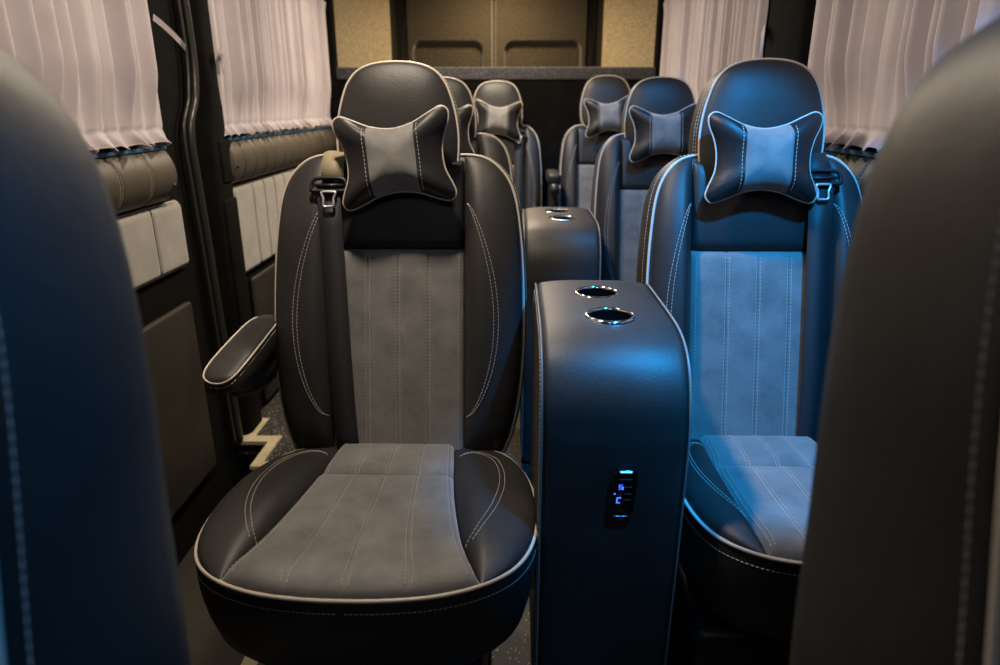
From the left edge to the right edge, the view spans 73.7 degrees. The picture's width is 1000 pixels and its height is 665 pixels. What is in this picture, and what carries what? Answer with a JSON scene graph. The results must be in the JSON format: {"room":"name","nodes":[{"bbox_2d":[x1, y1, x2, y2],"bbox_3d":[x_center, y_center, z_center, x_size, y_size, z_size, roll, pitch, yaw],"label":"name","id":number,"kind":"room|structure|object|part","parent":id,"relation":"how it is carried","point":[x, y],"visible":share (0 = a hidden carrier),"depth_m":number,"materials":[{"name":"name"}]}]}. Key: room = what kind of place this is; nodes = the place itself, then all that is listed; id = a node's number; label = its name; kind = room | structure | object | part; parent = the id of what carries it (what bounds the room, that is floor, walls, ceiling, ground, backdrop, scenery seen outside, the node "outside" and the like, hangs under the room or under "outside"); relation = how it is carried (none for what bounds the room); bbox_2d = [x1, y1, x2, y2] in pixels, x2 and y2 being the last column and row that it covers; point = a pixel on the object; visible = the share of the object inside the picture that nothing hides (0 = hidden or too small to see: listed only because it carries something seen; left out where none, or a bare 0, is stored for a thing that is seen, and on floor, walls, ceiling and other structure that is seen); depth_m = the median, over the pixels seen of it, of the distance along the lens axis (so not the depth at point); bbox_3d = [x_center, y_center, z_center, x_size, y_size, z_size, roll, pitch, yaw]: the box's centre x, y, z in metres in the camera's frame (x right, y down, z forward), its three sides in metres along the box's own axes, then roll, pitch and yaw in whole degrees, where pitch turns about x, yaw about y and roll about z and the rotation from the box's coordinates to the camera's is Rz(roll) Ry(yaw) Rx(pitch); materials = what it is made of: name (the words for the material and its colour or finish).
{"room":"vehicle interior","nodes":[
{"label":"vehicle interior","id":0,"kind":"room"},
{"bbox_2d":[91,0,319,565],"bbox_3d":[-0.998,-0.203,1.549,0.060,2.120,6.220,0,19,1],"label":"wall","id":1,"kind":"structure","parent":0,"point":[161,296],"depth_m":2.04,"materials":[{"name":"black plastic"}]},
{"bbox_2d":[0,0,171,153],"bbox_3d":[-0.916,-0.553,1.018,0.072,0.601,1.565,0,19,1],"label":"curtain","id":2,"kind":"object","parent":1,"relation":"attached to","point":[97,57],"visible":0.74,"depth_m":1.51,"materials":[{"name":"grey fabric"}]},
{"bbox_2d":[153,14,185,49],"bbox_3d":[-0.882,-0.801,1.782,0.074,0.086,0.010,-18,26,-42],"label":"tie","id":3,"kind":"object","parent":2,"relation":"attached to","point":[156,19],"visible":1,"depth_m":1.78,"materials":[{"name":"white fabric"}]},
{"bbox_2d":[92,145,166,157],"bbox_3d":[-0.958,-0.256,1.094,0.036,0.011,1.595,0,19,1],"label":"trim","id":4,"kind":"structure","parent":1,"relation":"attached to","point":[106,153],"depth_m":1.66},
{"bbox_2d":[95,149,176,213],"bbox_3d":[-0.947,-0.189,1.119,0.059,0.147,1.600,0,19,1],"label":"roll","id":5,"kind":"object","parent":1,"relation":"attached to","point":[132,181],"visible":0.44,"depth_m":1.69,"materials":[{"name":"brown leather"}]},
{"bbox_2d":[117,200,188,290],"bbox_3d":[-0.966,-0.029,1.209,0.025,0.199,1.672,0,19,1],"label":"wall panel","id":6,"kind":"object","parent":1,"relation":"attached to","point":[154,239],"visible":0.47,"depth_m":1.82,"materials":[{"name":"beige leather"}]},
{"bbox_2d":[143,301,215,517],"bbox_3d":[-0.964,0.434,1.349,0.022,0.565,1.630,0,19,1],"label":"panel","id":7,"kind":"object","parent":1,"relation":"attached to","point":[186,440],"visible":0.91,"depth_m":1.96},
{"bbox_2d":[176,0,243,444],"bbox_3d":[-0.933,-0.495,2.079,0.023,1.871,0.145,0,19,1],"label":"seal","id":8,"kind":"object","parent":1,"relation":"attached to","point":[192,72],"visible":0.94,"depth_m":2.05,"materials":[{"name":"grey rubber"}]},
{"bbox_2d":[189,0,261,434],"bbox_3d":[-0.928,-0.543,2.203,0.048,1.900,0.160,0,19,1],"label":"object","id":9,"kind":"structure","parent":1,"relation":"attached to","point":[213,147],"depth_m":2.20,"materials":[{"name":"black plastic"}]},
{"bbox_2d":[249,262,278,400],"bbox_3d":[-0.924,-0.173,3.207,0.020,0.510,1.300,0,19,1],"label":"wall panel","id":10,"kind":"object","parent":1,"relation":"attached to","point":[262,284],"depth_m":2.64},
{"bbox_2d":[232,167,296,272],"bbox_3d":[-0.926,-0.575,3.017,0.025,0.321,1.367,0,19,1],"label":"wall panel","id":11,"kind":"object","parent":1,"relation":"attached to","point":[258,200],"visible":0.34,"depth_m":2.57,"materials":[{"name":"beige"}]},
{"bbox_2d":[208,0,331,137],"bbox_3d":[-0.880,-1.140,2.754,0.066,0.586,1.390,0,19,1],"label":"curtain","id":12,"kind":"object","parent":1,"relation":"attached to","point":[275,76],"visible":1,"depth_m":2.60,"materials":[{"name":"grey fabric"}]},
{"bbox_2d":[220,48,224,70],"bbox_3d":[-0.889,-0.877,2.140,0.014,0.072,0.045,-4,19,-12],"label":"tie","id":13,"kind":"object","parent":12,"relation":"attached to","point":[222,62],"visible":1,"depth_m":2.13,"materials":[{"name":"white fabric"}]},
{"bbox_2d":[226,126,331,140],"bbox_3d":[-0.918,-0.870,2.889,0.036,0.011,1.410,0,19,1],"label":"trim","id":14,"kind":"structure","parent":1,"relation":"attached to","point":[320,127],"depth_m":2.64,"materials":[{"name":"blue"}]},
{"bbox_2d":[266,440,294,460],"bbox_3d":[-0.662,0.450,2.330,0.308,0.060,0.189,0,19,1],"label":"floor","id":15,"kind":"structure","parent":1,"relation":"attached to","point":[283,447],"depth_m":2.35,"materials":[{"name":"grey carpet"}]},
{"bbox_2d":[230,128,336,183],"bbox_3d":[-0.905,-0.799,2.908,0.062,0.152,1.420,0,19,1],"label":"roll","id":16,"kind":"object","parent":1,"relation":"attached to","point":[250,158],"visible":0.8,"depth_m":2.65,"materials":[{"name":"brown leather"}]},
{"bbox_2d":[324,0,338,120],"bbox_3d":[-0.889,-1.038,3.650,0.060,1.900,0.060,0,19,1],"label":"trim","id":17,"kind":"structure","parent":1,"relation":"attached to","point":[329,10],"depth_m":3.49,"materials":[{"name":"black plastic"}]},
{"bbox_2d":[333,0,391,66],"bbox_3d":[-0.792,-1.557,3.931,0.006,1.100,0.446,13,23,33],"label":"panel","id":18,"kind":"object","parent":1,"relation":"attached to","point":[362,27],"depth_m":3.86,"materials":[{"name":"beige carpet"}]},
{"bbox_2d":[178,478,244,664],"bbox_3d":[-0.798,0.867,1.605,0.552,0.060,1.844,0,19,1],"label":"floor","id":19,"kind":"structure","parent":0,"point":[206,644],"depth_m":1.76,"materials":[{"name":"grey carpet"}]},
{"bbox_2d":[237,389,530,664],"bbox_3d":[-0.068,0.627,1.812,2.000,0.060,6.220,0,19,1],"label":"floor","id":20,"kind":"structure","parent":0,"point":[516,650],"depth_m":2.26,"materials":[{"name":"grey carpet"}]},
{"bbox_2d":[0,48,190,664],"bbox_3d":[-0.494,0.367,0.265,0.488,1.363,0.722,0,19,1],"label":"seat","id":21,"kind":"object","parent":20,"relation":"on","point":[89,573],"visible":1,"depth_m":0.39,"materials":[{"name":"leather"}]},
{"bbox_2d":[237,418,281,664],"bbox_3d":[-0.741,0.661,1.623,0.442,0.018,2.010,0,19,1],"label":"edging","id":22,"kind":"object","parent":20,"relation":"on","point":[270,442],"visible":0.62,"depth_m":2.39,"materials":[{"name":"beige metal"}]},
{"bbox_2d":[194,60,536,664],"bbox_3d":[-0.239,0.124,1.283,0.609,1.234,0.790,0,19,-1],"label":"seat","id":23,"kind":"object","parent":20,"relation":"on","point":[398,527],"visible":0.93,"depth_m":1.35,"materials":[{"name":"leather"}]},
{"bbox_3d":[-0.505,0.037,1.333,0.074,0.073,0.293,0,19,1],"label":"armrest","id":24,"kind":"part","parent":23,"relation":"part of","materials":[{"name":"leather"}]},
{"bbox_3d":[-0.505,0.083,1.380,0.062,0.088,0.235,0,19,1],"label":"armrest","id":25,"kind":"part","parent":23,"relation":"part of","materials":[{"name":"leather"}]},
{"bbox_3d":[-0.222,0.331,1.125,0.393,0.046,0.345,0,19,1],"label":"suede panel","id":26,"kind":"part","parent":23,"relation":"part of","materials":[{"name":"grey fabric"}]},
{"bbox_2d":[196,451,536,664],"bbox_3d":[-0.220,0.398,1.227,0.577,0.194,0.505,0,19,1],"label":"cushion","id":27,"kind":"object","parent":23,"relation":"on","point":[458,622],"depth_m":1.01,"materials":[{"name":"fabric"}]},
{"bbox_3d":[-0.216,0.262,1.360,0.256,0.038,0.143,0,19,1],"label":"suede panel","id":28,"kind":"part","parent":23,"relation":"part of","materials":[{"name":"grey fabric"}]},
{"bbox_2d":[332,105,456,210],"bbox_3d":[-0.210,-0.343,1.320,0.248,0.202,0.078,1,19,2],"label":"pillow","id":29,"kind":"object","parent":23,"relation":"attached to","point":[409,157],"visible":1,"depth_m":1.30,"materials":[{"name":"leather"}]},
{"bbox_3d":[-0.210,-0.339,1.304,0.097,0.138,0.040,-5,9,3],"label":"panel","id":30,"kind":"part","parent":29,"relation":"part of","materials":[{"name":"fabric"}]},
{"bbox_3d":[-0.212,-0.266,1.399,0.276,0.182,0.070,0,19,1],"label":"panel","id":31,"kind":"part","parent":23,"relation":"part of","materials":[{"name":"leather"}]},
{"bbox_3d":[-0.214,0.048,1.419,0.276,0.432,0.139,0,19,1],"label":"suede panel","id":32,"kind":"part","parent":23,"relation":"part of","materials":[{"name":"grey fabric"}]},
{"bbox_3d":[-0.212,-0.055,1.477,0.542,0.653,0.296,0,19,1],"label":"backrest","id":33,"kind":"part","parent":23,"relation":"part of","materials":[{"name":"leather"}]},
{"bbox_2d":[444,77,513,182],"bbox_3d":[-0.240,-0.220,2.275,0.609,1.242,0.790,0,19,-1],"label":"seat","id":34,"kind":"object","parent":20,"relation":"on","point":[484,144],"visible":0.05,"depth_m":2.36,"materials":[{"name":"leather"}]},
{"bbox_2d":[458,104,474,153],"bbox_3d":[-0.211,-0.684,2.313,0.253,0.202,0.083,1,19,2],"label":"pillow","id":35,"kind":"object","parent":34,"relation":"attached to","point":[465,112],"visible":0.17,"depth_m":2.30,"materials":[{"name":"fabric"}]},
{"bbox_3d":[-0.213,-0.606,2.393,0.276,0.182,0.070,0,19,1],"label":"panel","id":36,"kind":"part","parent":34,"relation":"part of","materials":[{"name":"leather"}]},
{"bbox_3d":[-0.213,-0.395,2.471,0.542,0.653,0.296,0,19,1],"label":"backrest","id":37,"kind":"part","parent":34,"relation":"part of","materials":[{"name":"leather"}]},
{"bbox_2d":[336,67,654,206],"bbox_3d":[-0.020,-0.765,3.725,1.800,1.334,0.058,0,19,1],"label":"wall","id":38,"kind":"structure","parent":20,"relation":"on","point":[550,96],"depth_m":3.52,"materials":[{"name":"grey carpet"}]},
{"bbox_3d":[-0.025,-1.366,3.520,1.680,0.064,0.058,0,19,1],"label":"carpeted rail","id":39,"kind":"part","parent":38,"relation":"part of","materials":[{"name":"grey carpet"}]},
{"bbox_2d":[653,0,664,76],"bbox_3d":[0.843,-1.026,3.615,0.075,1.900,0.060,0,19,1],"label":"trim","id":40,"kind":"structure","parent":38,"relation":"attached to","point":[660,8],"depth_m":3.42,"materials":[{"name":"black plastic"}]},
{"bbox_2d":[473,80,541,213],"bbox_3d":[-0.020,-0.576,3.286,0.466,1.262,0.728,0,19,1],"label":"seat","id":41,"kind":"object","parent":20,"relation":"on","point":[525,155],"visible":0.18,"depth_m":3.34,"materials":[{"name":"leather"}]},
{"bbox_2d":[474,99,522,140],"bbox_3d":[-0.011,-1.048,3.294,0.244,0.196,0.082,1,19,3],"label":"pillow","id":42,"kind":"object","parent":41,"relation":"attached to","point":[491,119],"visible":0.88,"depth_m":3.27,"materials":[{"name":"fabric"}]},
{"bbox_3d":[-0.012,-1.045,3.278,0.099,0.141,0.040,3,9,0],"label":"panel","id":43,"kind":"part","parent":42,"relation":"part of","materials":[{"name":"fabric"}]},
{"bbox_3d":[-0.015,-0.945,3.382,0.276,0.182,0.070,0,19,1],"label":"panel","id":44,"kind":"part","parent":41,"relation":"part of","materials":[{"name":"leather"}]},
{"bbox_3d":[-0.017,-0.631,3.402,0.276,0.432,0.139,0,19,1],"label":"suede panel","id":45,"kind":"part","parent":41,"relation":"part of","materials":[{"name":"grey fabric"}]},
{"bbox_2d":[520,207,600,460],"bbox_3d":[0.193,-0.012,2.304,0.240,0.790,0.452,0,19,1],"label":"console","id":46,"kind":"object","parent":20,"relation":"on","point":[562,243],"visible":0.48,"depth_m":2.02,"materials":[{"name":"black leather"}]},
{"bbox_3d":[0.078,-0.008,2.308,0.010,0.781,0.436,0,19,1],"label":"panel","id":47,"kind":"part","parent":46,"relation":"part of","materials":[{"name":"leather"}]},
{"bbox_3d":[0.307,-0.007,2.303,0.010,0.781,0.436,0,19,1],"label":"panel","id":48,"kind":"part","parent":46,"relation":"part of","materials":[{"name":"leather"}]},
{"bbox_2d":[557,75,629,210],"bbox_3d":[0.527,-0.584,3.271,0.466,1.287,0.728,0,19,1],"label":"seat","id":49,"kind":"object","parent":20,"relation":"on","point":[578,153],"visible":0.16,"depth_m":3.35,"materials":[{"name":"leather"}]},
{"bbox_2d":[546,169,560,206],"bbox_3d":[0.254,-0.367,3.317,0.060,0.845,0.317,0,19,1],"label":"folding armrest","id":50,"kind":"object","parent":49,"relation":"attached to","point":[553,177],"visible":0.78,"depth_m":3.08,"materials":[{"name":"leather"}]},
{"bbox_3d":[0.256,-0.374,3.408,0.034,0.800,0.140,0,19,1],"label":"post","id":51,"kind":"part","parent":50,"relation":"part of","materials":[{"name":"black leather"}]},
{"bbox_3d":[0.252,-0.658,3.078,0.043,0.059,0.053,0,19,1],"label":"knob","id":52,"kind":"part","parent":50,"relation":"part of","materials":[{"name":"black plastic"}]},
{"bbox_3d":[0.532,-0.730,3.449,0.466,0.653,0.296,0,19,1],"label":"backrest","id":53,"kind":"part","parent":49,"relation":"part of","materials":[{"name":"leather"}]},
{"bbox_3d":[0.530,-0.627,3.391,0.276,0.432,0.139,0,19,1],"label":"suede panel","id":54,"kind":"part","parent":49,"relation":"part of","materials":[{"name":"grey fabric"}]},
{"bbox_3d":[0.531,-0.941,3.372,0.276,0.182,0.070,0,19,1],"label":"panel","id":55,"kind":"part","parent":49,"relation":"part of","materials":[{"name":"leather"}]},
{"bbox_2d":[584,96,626,137],"bbox_3d":[0.535,-1.061,3.277,0.248,0.200,0.080,1,19,2],"label":"pillow","id":56,"kind":"object","parent":49,"relation":"attached to","point":[602,117],"visible":0.74,"depth_m":3.25,"materials":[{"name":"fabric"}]},
{"bbox_3d":[0.535,-1.057,3.261,0.099,0.141,0.040,-3,9,2],"label":"panel","id":57,"kind":"part","parent":56,"relation":"part of","materials":[{"name":"fabric"}]},
{"bbox_2d":[529,280,691,664],"bbox_3d":[0.184,0.325,1.321,0.240,0.790,0.460,0,19,1],"label":"console","id":58,"kind":"object","parent":20,"relation":"on","point":[611,402],"visible":0.96,"depth_m":1.08,"materials":[{"name":"leather"}]},
{"bbox_3d":[0.070,0.327,1.329,0.010,0.781,0.436,0,19,1],"label":"panel","id":59,"kind":"part","parent":58,"relation":"part of","materials":[{"name":"leather"}]},
{"bbox_3d":[0.196,0.255,1.062,0.043,0.084,0.010,0,19,1],"label":"control panel","id":60,"kind":"part","parent":58,"relation":"part of","materials":[{"name":"black plastic"}]},
{"bbox_3d":[0.299,0.329,1.324,0.010,0.781,0.436,0,19,1],"label":"panel","id":61,"kind":"part","parent":58,"relation":"part of","materials":[{"name":"leather"}]},
{"bbox_2d":[591,76,695,281],"bbox_3d":[0.563,-0.223,2.284,0.466,1.242,0.728,0,19,1],"label":"seat","id":62,"kind":"object","parent":20,"relation":"on","point":[620,186],"visible":0.24,"depth_m":2.36,"materials":[{"name":"leather"}]},
{"bbox_3d":[0.567,-0.390,2.455,0.466,0.653,0.296,0,19,1],"label":"backrest","id":63,"kind":"part","parent":62,"relation":"part of","materials":[{"name":"leather"}]},
{"bbox_3d":[0.565,-0.286,2.397,0.276,0.432,0.139,0,19,1],"label":"suede panel","id":64,"kind":"part","parent":62,"relation":"part of","materials":[{"name":"grey fabric"}]},
{"bbox_3d":[0.567,-0.601,2.377,0.276,0.182,0.070,0,19,1],"label":"panel","id":65,"kind":"part","parent":62,"relation":"part of","materials":[{"name":"leather"}]},
{"bbox_2d":[629,103,696,162],"bbox_3d":[0.566,-0.685,2.295,0.245,0.194,0.081,1,19,2],"label":"pillow","id":66,"kind":"object","parent":62,"relation":"attached to","point":[655,134],"visible":0.84,"depth_m":2.27,"materials":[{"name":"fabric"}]},
{"bbox_3d":[0.566,-0.682,2.279,0.100,0.142,0.041,-2,9,2],"label":"panel","id":67,"kind":"part","parent":66,"relation":"part of","materials":[{"name":"fabric"}]},
{"bbox_2d":[636,58,861,664],"bbox_3d":[0.530,0.119,1.291,0.466,1.238,0.728,0,19,1],"label":"seat","id":68,"kind":"object","parent":20,"relation":"on","point":[750,281],"visible":0.61,"depth_m":1.35,"materials":[{"name":"leather"}]},
{"bbox_3d":[0.535,-0.050,1.462,0.466,0.653,0.296,0,19,1],"label":"backrest","id":69,"kind":"part","parent":68,"relation":"part of","materials":[{"name":"leather"}]},
{"bbox_2d":[678,441,800,642],"bbox_3d":[0.527,0.368,1.232,0.412,0.193,0.444,0,19,1],"label":"cushion","id":70,"kind":"object","parent":68,"relation":"on","point":[733,584],"depth_m":1.09,"materials":[{"name":"leather"}]},
{"bbox_3d":[0.533,0.054,1.404,0.276,0.432,0.139,0,19,1],"label":"suede panel","id":71,"kind":"part","parent":68,"relation":"part of","materials":[{"name":"fabric"}]},
{"bbox_3d":[0.530,0.242,1.336,0.241,0.038,0.143,0,19,1],"label":"suede panel","id":72,"kind":"part","parent":68,"relation":"part of","materials":[{"name":"grey fabric"}]},
{"bbox_3d":[0.535,-0.261,1.384,0.276,0.182,0.070,0,19,1],"label":"panel","id":73,"kind":"part","parent":68,"relation":"part of","materials":[{"name":"leather"}]},
{"bbox_2d":[704,111,822,203],"bbox_3d":[0.516,-0.341,1.305,0.222,0.173,0.075,1,19,2],"label":"pillow","id":74,"kind":"object","parent":68,"relation":"attached to","point":[748,158],"visible":1,"depth_m":1.28,"materials":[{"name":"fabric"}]},
{"bbox_3d":[0.516,-0.338,1.290,0.092,0.132,0.038,0,9,1],"label":"panel","id":75,"kind":"part","parent":74,"relation":"part of","materials":[{"name":"fabric"}]},
{"bbox_3d":[0.526,0.301,1.130,0.245,0.045,0.285,0,19,1],"label":"suede panel","id":76,"kind":"part","parent":68,"relation":"part of","materials":[{"name":"grey fabric"}]},
{"bbox_2d":[789,16,999,664],"bbox_3d":[0.483,0.361,0.258,0.488,1.363,0.722,-1,19,-4],"label":"seat","id":77,"kind":"object","parent":20,"relation":"on","point":[900,564],"visible":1,"depth_m":0.37,"materials":[{"name":"leather"}]},
{"bbox_2d":[389,0,603,66],"bbox_3d":[-0.001,-1.264,4.462,2.000,2.000,0.060,0,19,1],"label":"door frame","id":78,"kind":"structure","parent":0,"point":[393,4],"depth_m":4.21,"materials":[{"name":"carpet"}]},
{"bbox_2d":[398,0,492,66],"bbox_3d":[-0.340,-1.674,4.273,0.594,1.100,0.077,0,19,1],"label":"door","id":79,"kind":"structure","parent":78,"relation":"in","point":[432,33],"depth_m":4.17,"materials":[{"name":"carpet"}]},
{"bbox_2d":[495,0,595,66],"bbox_3d":[0.282,-1.670,4.260,0.631,1.100,0.077,0,19,1],"label":"door","id":80,"kind":"structure","parent":78,"relation":"in","point":[528,33],"depth_m":4.16,"materials":[{"name":"fabric"}]},
{"bbox_3d":[0.277,-1.617,4.283,0.621,0.985,0.030,0,19,1],"label":"frame","id":81,"kind":"part","parent":80,"relation":"part of","materials":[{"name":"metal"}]},
{"bbox_2d":[831,143,876,150],"bbox_3d":[0.862,-0.190,1.512,0.060,2.120,6.220,0,19,1],"label":"wall","id":82,"kind":"structure","parent":0,"point":[868,148],"depth_m":1.55,"materials":[{"name":"black plastic"}]},
{"bbox_2d":[601,0,657,66],"bbox_3d":[0.756,-1.547,3.900,0.006,1.100,0.464,-13,23,-33],"label":"trim","id":83,"kind":"structure","parent":82,"relation":"attached to","point":[629,26],"depth_m":3.86,"materials":[{"name":"beige fabric"}]},
{"bbox_2d":[660,0,768,103],"bbox_3d":[0.807,-1.142,2.744,0.066,0.576,1.485,0,19,1],"label":"curtain","id":84,"kind":"object","parent":82,"relation":"attached to","point":[700,38],"visible":0.45,"depth_m":2.58,"materials":[{"name":"grey fabric"}]},
{"bbox_2d":[759,23,765,55],"bbox_3d":[0.792,-0.885,2.013,0.009,0.100,0.071,6,20,17],"label":"tie","id":85,"kind":"object","parent":84,"relation":"attached to","point":[764,27],"visible":1,"depth_m":1.99,"materials":[{"name":"white fabric"}]},
{"bbox_2d":[762,0,770,57],"bbox_3d":[0.885,-1.157,2.724,0.041,0.575,1.320,0,19,1],"label":"window","id":86,"kind":"structure","parent":82,"relation":"in","point":[769,0],"depth_m":2.22,"materials":[{"name":"clear glass"}]},
{"bbox_2d":[764,0,816,66],"bbox_3d":[0.820,-0.477,2.012,0.048,1.900,0.340,0,19,1],"label":"trim","id":87,"kind":"structure","parent":82,"relation":"attached to","point":[790,25],"depth_m":1.84,"materials":[{"name":"black plastic"}]},
{"bbox_2d":[823,150,875,195],"bbox_3d":[0.794,-0.185,1.082,0.059,0.150,1.600,0,19,1],"label":"roll","id":88,"kind":"object","parent":82,"relation":"attached to","point":[860,166],"visible":0.02,"depth_m":1.46,"materials":[{"name":"leather"}]},
{"bbox_2d":[824,146,877,157],"bbox_3d":[0.805,-0.254,1.058,0.036,0.011,1.600,0,19,1],"label":"trim","id":89,"kind":"structure","parent":82,"relation":"attached to","point":[855,151],"depth_m":1.51,"materials":[{"name":"blue"}]},
{"bbox_2d":[808,0,999,151],"bbox_3d":[0.761,-0.541,0.966,0.076,0.591,1.530,0,19,1],"label":"curtain","id":90,"kind":"object","parent":82,"relation":"attached to","point":[866,59],"visible":0.55,"depth_m":1.39,"materials":[{"name":"grey fabric"}]}
]}

